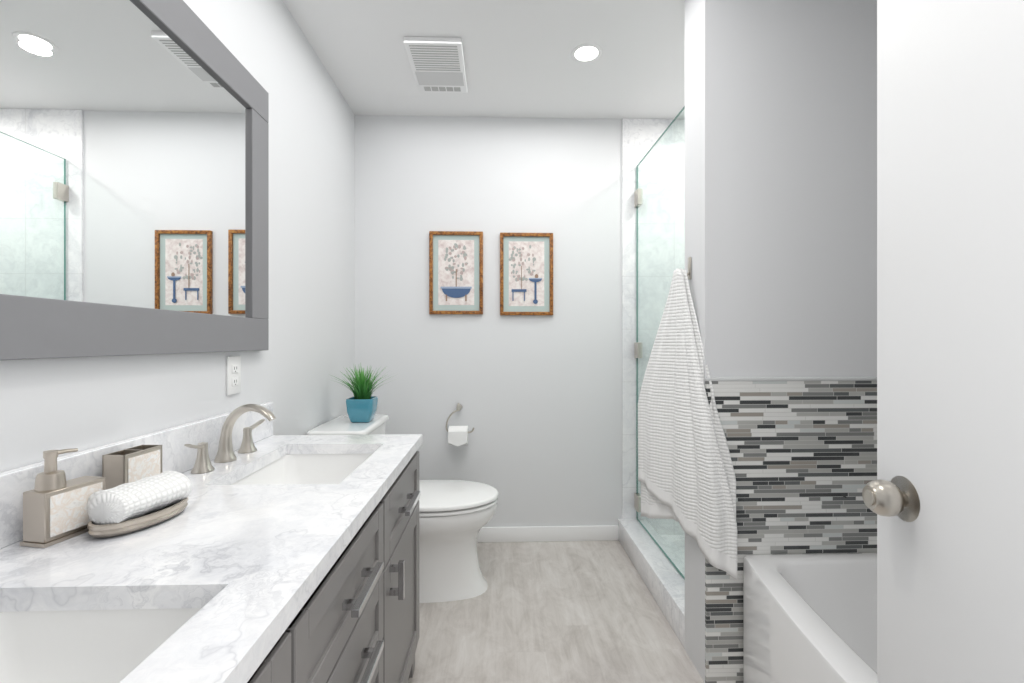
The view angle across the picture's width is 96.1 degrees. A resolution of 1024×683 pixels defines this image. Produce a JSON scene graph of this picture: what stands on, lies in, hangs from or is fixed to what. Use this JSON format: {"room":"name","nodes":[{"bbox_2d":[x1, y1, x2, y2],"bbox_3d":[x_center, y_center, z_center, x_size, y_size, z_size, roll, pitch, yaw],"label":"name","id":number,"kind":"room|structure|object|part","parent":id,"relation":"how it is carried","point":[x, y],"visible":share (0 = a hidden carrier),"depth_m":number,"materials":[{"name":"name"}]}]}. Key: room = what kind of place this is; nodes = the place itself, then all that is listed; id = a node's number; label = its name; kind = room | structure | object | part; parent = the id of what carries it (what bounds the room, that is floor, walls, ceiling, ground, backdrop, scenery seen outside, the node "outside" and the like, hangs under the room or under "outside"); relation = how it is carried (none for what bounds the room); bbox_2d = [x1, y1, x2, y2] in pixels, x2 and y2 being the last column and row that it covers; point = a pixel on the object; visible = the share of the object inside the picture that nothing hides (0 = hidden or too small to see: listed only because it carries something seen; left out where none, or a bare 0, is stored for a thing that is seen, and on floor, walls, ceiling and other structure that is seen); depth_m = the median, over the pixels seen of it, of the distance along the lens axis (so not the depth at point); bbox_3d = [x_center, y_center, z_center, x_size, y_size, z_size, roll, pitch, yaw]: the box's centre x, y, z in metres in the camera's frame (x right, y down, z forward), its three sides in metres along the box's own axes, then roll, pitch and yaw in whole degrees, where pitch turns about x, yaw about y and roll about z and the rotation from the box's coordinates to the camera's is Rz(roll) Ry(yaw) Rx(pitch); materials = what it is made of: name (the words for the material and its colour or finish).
{"room":"bathroom","nodes":[
{"label":"bathroom","id":0,"kind":"room"},
{"bbox_2d":[0,0,354,472],"bbox_3d":[-0.912,-0.070,1.279,0.120,2.440,2.917,0,0,-2],"label":"wall","id":1,"kind":"structure","parent":0,"point":[83,403],"depth_m":1.70,"materials":[{"name":"white paint"}]},
{"bbox_2d":[0,0,268,360],"bbox_3d":[-0.822,-0.410,0.834,0.028,0.880,1.480,0,0,-2],"label":"mirror","id":2,"kind":"object","parent":1,"relation":"attached to","point":[134,177],"visible":1,"depth_m":0.98,"materials":[{"name":"grey mirror"}]},
{"bbox_2d":[0,402,272,549],"bbox_3d":[-0.824,0.272,0.837,0.020,0.117,1.566,0,0,-2],"label":"backsplash","id":3,"kind":"structure","parent":1,"relation":"attached to","point":[177,457],"depth_m":1.01,"materials":[{"name":"white stone"}]},
{"bbox_2d":[226,356,240,394],"bbox_3d":[-0.852,0.103,1.410,0.009,0.115,0.070,0,0,-2],"label":"outlet","id":4,"kind":"object","parent":1,"relation":"attached to","point":[233,374],"visible":1,"depth_m":1.40,"materials":[{"name":"white plastic"}]},
{"bbox_2d":[283,0,684,118],"bbox_3d":[0.342,-1.340,1.320,2.630,0.100,2.917,0,0,-2],"label":"ceiling","id":5,"kind":"structure","parent":0,"point":[519,62],"depth_m":2.07,"materials":[{"name":"white paint"}]},
{"bbox_2d":[404,36,466,92],"bbox_3d":[-0.343,-1.275,2.140,0.245,0.029,0.390,0,0,-2],"label":"fan","id":6,"kind":"object","parent":5,"relation":"attached to","point":[437,64],"visible":1,"depth_m":2.09,"materials":[{"name":"white plastic"}]},
{"bbox_2d":[571,43,601,62],"bbox_3d":[0.333,-1.287,2.057,0.138,0.005,0.138,0,0,-2],"label":"recessed light","id":7,"kind":"object","parent":5,"relation":"in","point":[587,53],"visible":1,"depth_m":2.05,"materials":[{"name":"white plastic"}]},
{"bbox_2d":[355,115,621,526],"bbox_3d":[0.296,-0.070,2.718,2.390,2.440,0.120,0,0,-2],"label":"wall","id":8,"kind":"structure","parent":0,"point":[538,398],"depth_m":2.65,"materials":[{"name":"white paint"}]},
{"bbox_2d":[429,231,482,313],"bbox_3d":[-0.318,-0.391,2.626,0.305,0.472,0.022,0,0,-2],"label":"picture","id":9,"kind":"object","parent":8,"relation":"attached to","point":[455,272],"visible":1,"depth_m":2.63,"materials":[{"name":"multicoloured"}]},
{"bbox_2d":[446,403,473,445],"bbox_3d":[-0.291,0.459,2.576,0.160,0.233,0.125,0,0,-2],"label":"toilet paper holder","id":10,"kind":"object","parent":8,"relation":"attached to","point":[457,435],"visible":1,"depth_m":2.52,"materials":[{"name":"white paper"}]},
{"bbox_2d":[500,233,552,314],"bbox_3d":[0.083,-0.386,2.639,0.305,0.472,0.022,0,0,-2],"label":"picture","id":11,"kind":"object","parent":8,"relation":"attached to","point":[526,273],"visible":0.98,"depth_m":2.64,"materials":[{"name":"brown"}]},
{"bbox_2d":[477,525,617,541],"bbox_3d":[-0.129,1.107,2.638,1.533,0.085,0.013,0,0,-2],"label":"baseboard","id":12,"kind":"structure","parent":8,"relation":"attached to","point":[549,533],"depth_m":2.64,"materials":[{"name":"white wood"}]},
{"bbox_2d":[622,118,684,534],"bbox_3d":[1.065,-0.070,2.677,0.854,2.439,0.012,0,0,-2],"label":"tiled wall","id":13,"kind":"structure","parent":8,"relation":"attached to","point":[640,137],"depth_m":2.66,"materials":[{"name":"tile"}]},
{"bbox_2d":[407,540,704,682],"bbox_3d":[0.342,1.200,1.320,2.630,0.100,2.917,0,0,-2],"label":"floor","id":14,"kind":"structure","parent":0,"point":[566,612],"depth_m":1.86,"materials":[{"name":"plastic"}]},
{"bbox_2d":[240,442,421,682],"bbox_3d":[-0.548,0.756,0.846,0.573,0.788,1.542,0,0,-2],"label":"bathroom vanity","id":15,"kind":"object","parent":14,"relation":"on","point":[358,622],"depth_m":0.92,"materials":[{"name":"grey wood"}]},
{"bbox_2d":[0,434,421,682],"bbox_3d":[-0.563,0.346,0.845,0.542,0.031,1.566,0,0,-2],"label":"countertop","id":16,"kind":"structure","parent":15,"relation":"on","point":[251,550],"depth_m":0.70,"materials":[{"name":"white stone"}]},
{"bbox_2d":[20,448,104,547],"bbox_3d":[-0.761,0.255,0.786,0.049,0.149,0.098,0,0,10],"label":"soap dispenser","id":17,"kind":"object","parent":16,"relation":"on","point":[55,506],"visible":0.94,"depth_m":0.76,"materials":[{"name":"beige metal"}]},
{"bbox_2d":[0,598,203,682],"bbox_3d":[-0.532,0.424,0.411,0.348,0.150,0.460,0,0,-2],"label":"sink","id":18,"kind":"object","parent":16,"relation":"in","point":[81,640],"depth_m":0.62,"materials":[{"name":"white ceramic"}]},
{"bbox_2d":[102,445,161,489],"bbox_3d":[-0.773,0.275,0.940,0.046,0.108,0.092,0,0,2],"label":"toothbrush holder","id":19,"kind":"object","parent":16,"relation":"on","point":[131,464],"visible":0.65,"depth_m":0.91,"materials":[{"name":"beige metal"}]},
{"bbox_2d":[87,470,191,537],"bbox_3d":[-0.674,0.291,0.840,0.107,0.076,0.163,0,0,-2],"label":"tray","id":20,"kind":"object","parent":16,"relation":"on","point":[137,505],"visible":1,"depth_m":0.80,"materials":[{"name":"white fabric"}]},
{"bbox_2d":[184,404,275,473],"bbox_3d":[-0.741,0.251,1.276,0.161,0.156,0.357,0,0,-2],"label":"faucet","id":21,"kind":"object","parent":16,"relation":"on","point":[224,454],"visible":1,"depth_m":1.26,"materials":[{"name":"silver metal"}]},
{"bbox_2d":[228,450,371,481],"bbox_3d":[-0.560,0.424,1.272,0.348,0.150,0.460,0,0,-2],"label":"sink","id":22,"kind":"object","parent":16,"relation":"in","point":[293,465],"depth_m":1.48,"materials":[{"name":"white ceramic"}]},
{"bbox_2d":[307,415,498,602],"bbox_3d":[-0.467,0.763,2.156,0.809,0.774,0.469,0,0,-2],"label":"toilet","id":23,"kind":"object","parent":14,"relation":"on","point":[455,516],"visible":0.46,"depth_m":2.05,"materials":[{"name":"white ceramic"}]},
{"bbox_3d":[-0.748,0.566,2.147,0.247,0.379,0.469,0,0,-2],"label":"tank","id":24,"kind":"part","parent":23,"relation":"part of","materials":[{"name":"white ceramic"}]},
{"bbox_2d":[331,364,394,422],"bbox_3d":[-0.696,0.238,2.183,0.400,0.275,0.445,0,0,-2],"label":"plant","id":25,"kind":"object","parent":23,"relation":"on","point":[361,404],"visible":1,"depth_m":2.12,"materials":[{"name":"green plant"}]},
{"bbox_3d":[-0.351,0.728,2.160,0.576,0.044,0.404,0,0,-2],"label":"seat lid","id":26,"kind":"part","parent":23,"relation":"part of","materials":[{"name":"white ceramic"}]},
{"bbox_2d":[618,518,684,647],"bbox_3d":[0.711,1.087,2.195,0.165,0.125,0.950,0,0,-2],"label":"sill","id":27,"kind":"structure","parent":14,"relation":"on","point":[661,577],"depth_m":2.12,"materials":[{"name":"stone"}]},
{"bbox_2d":[636,106,684,579],"bbox_3d":[0.737,0.005,2.188,0.116,2.031,0.928,0,0,-2],"label":"shower glass door","id":28,"kind":"structure","parent":27,"relation":"on","point":[637,296],"depth_m":2.38,"materials":[{"name":"teal"}]},
{"bbox_2d":[634,188,642,511],"bbox_3d":[0.723,0.050,2.633,0.028,1.830,0.072,0,0,-2],"label":"shower glass hinges","id":29,"kind":"object","parent":28,"relation":"attached to","point":[637,349],"visible":0.79,"depth_m":2.60,"materials":[{"name":"silver metal"}]},
{"bbox_2d":[660,535,684,563],"bbox_3d":[1.145,1.135,2.209,0.702,0.030,0.926,0,0,-2],"label":"shower pan","id":30,"kind":"object","parent":14,"relation":"on","point":[673,546],"depth_m":2.55,"materials":[{"name":"stone"}]},
{"bbox_2d":[743,553,876,682],"bbox_3d":[1.118,0.930,0.788,0.847,0.440,1.523,0,0,-2],"label":"bathtub","id":31,"kind":"object","parent":14,"relation":"on","point":[809,618],"visible":0.6,"depth_m":1.39,"materials":[{"name":"white ceramic"}]},
{"bbox_2d":[685,0,876,681],"bbox_3d":[1.087,-0.070,1.647,0.880,2.440,0.169,0,0,-2],"label":"wall","id":32,"kind":"structure","parent":0,"point":[781,173],"depth_m":1.56,"materials":[{"name":"white paint"}]},
{"bbox_2d":[638,257,736,578],"bbox_3d":[0.618,0.236,1.666,0.232,1.083,0.342,0,0,-2],"label":"towel","id":33,"kind":"object","parent":32,"relation":"attached to","point":[686,476],"visible":1,"depth_m":1.62,"materials":[{"name":"white fabric"}]},
{"bbox_2d":[705,381,876,682],"bbox_3d":[1.089,0.641,1.557,0.879,1.017,0.010,0,0,-2],"label":"mosaic","id":34,"kind":"object","parent":32,"relation":"attached to","point":[803,454],"visible":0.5,"depth_m":1.55},
{"bbox_2d":[706,377,876,380],"bbox_3d":[1.089,0.127,1.556,0.879,0.012,0.013,0,0,-2],"label":"trim","id":35,"kind":"structure","parent":32,"relation":"attached to","point":[793,379],"depth_m":1.55,"materials":[{"name":"grey tile"}]},
{"bbox_3d":[0.136,0.100,-0.020,0.890,2.100,0.012,0,0,-2],"label":"door frame","id":36,"kind":"structure","parent":0,"visible":0},
{"bbox_2d":[842,0,1023,682],"bbox_3d":[0.606,0.129,0.398,0.186,2.018,0.743,0,0,-2],"label":"door","id":37,"kind":"structure","parent":36,"relation":"attached to","point":[943,496],"depth_m":0.62,"materials":[{"name":"white wood"}]},
{"bbox_3d":[0.603,0.242,0.706,0.170,0.068,0.072,0,0,-2],"label":"knob","id":38,"kind":"part","parent":37,"relation":"part of","materials":[{"name":"silver metal"}]}
]}

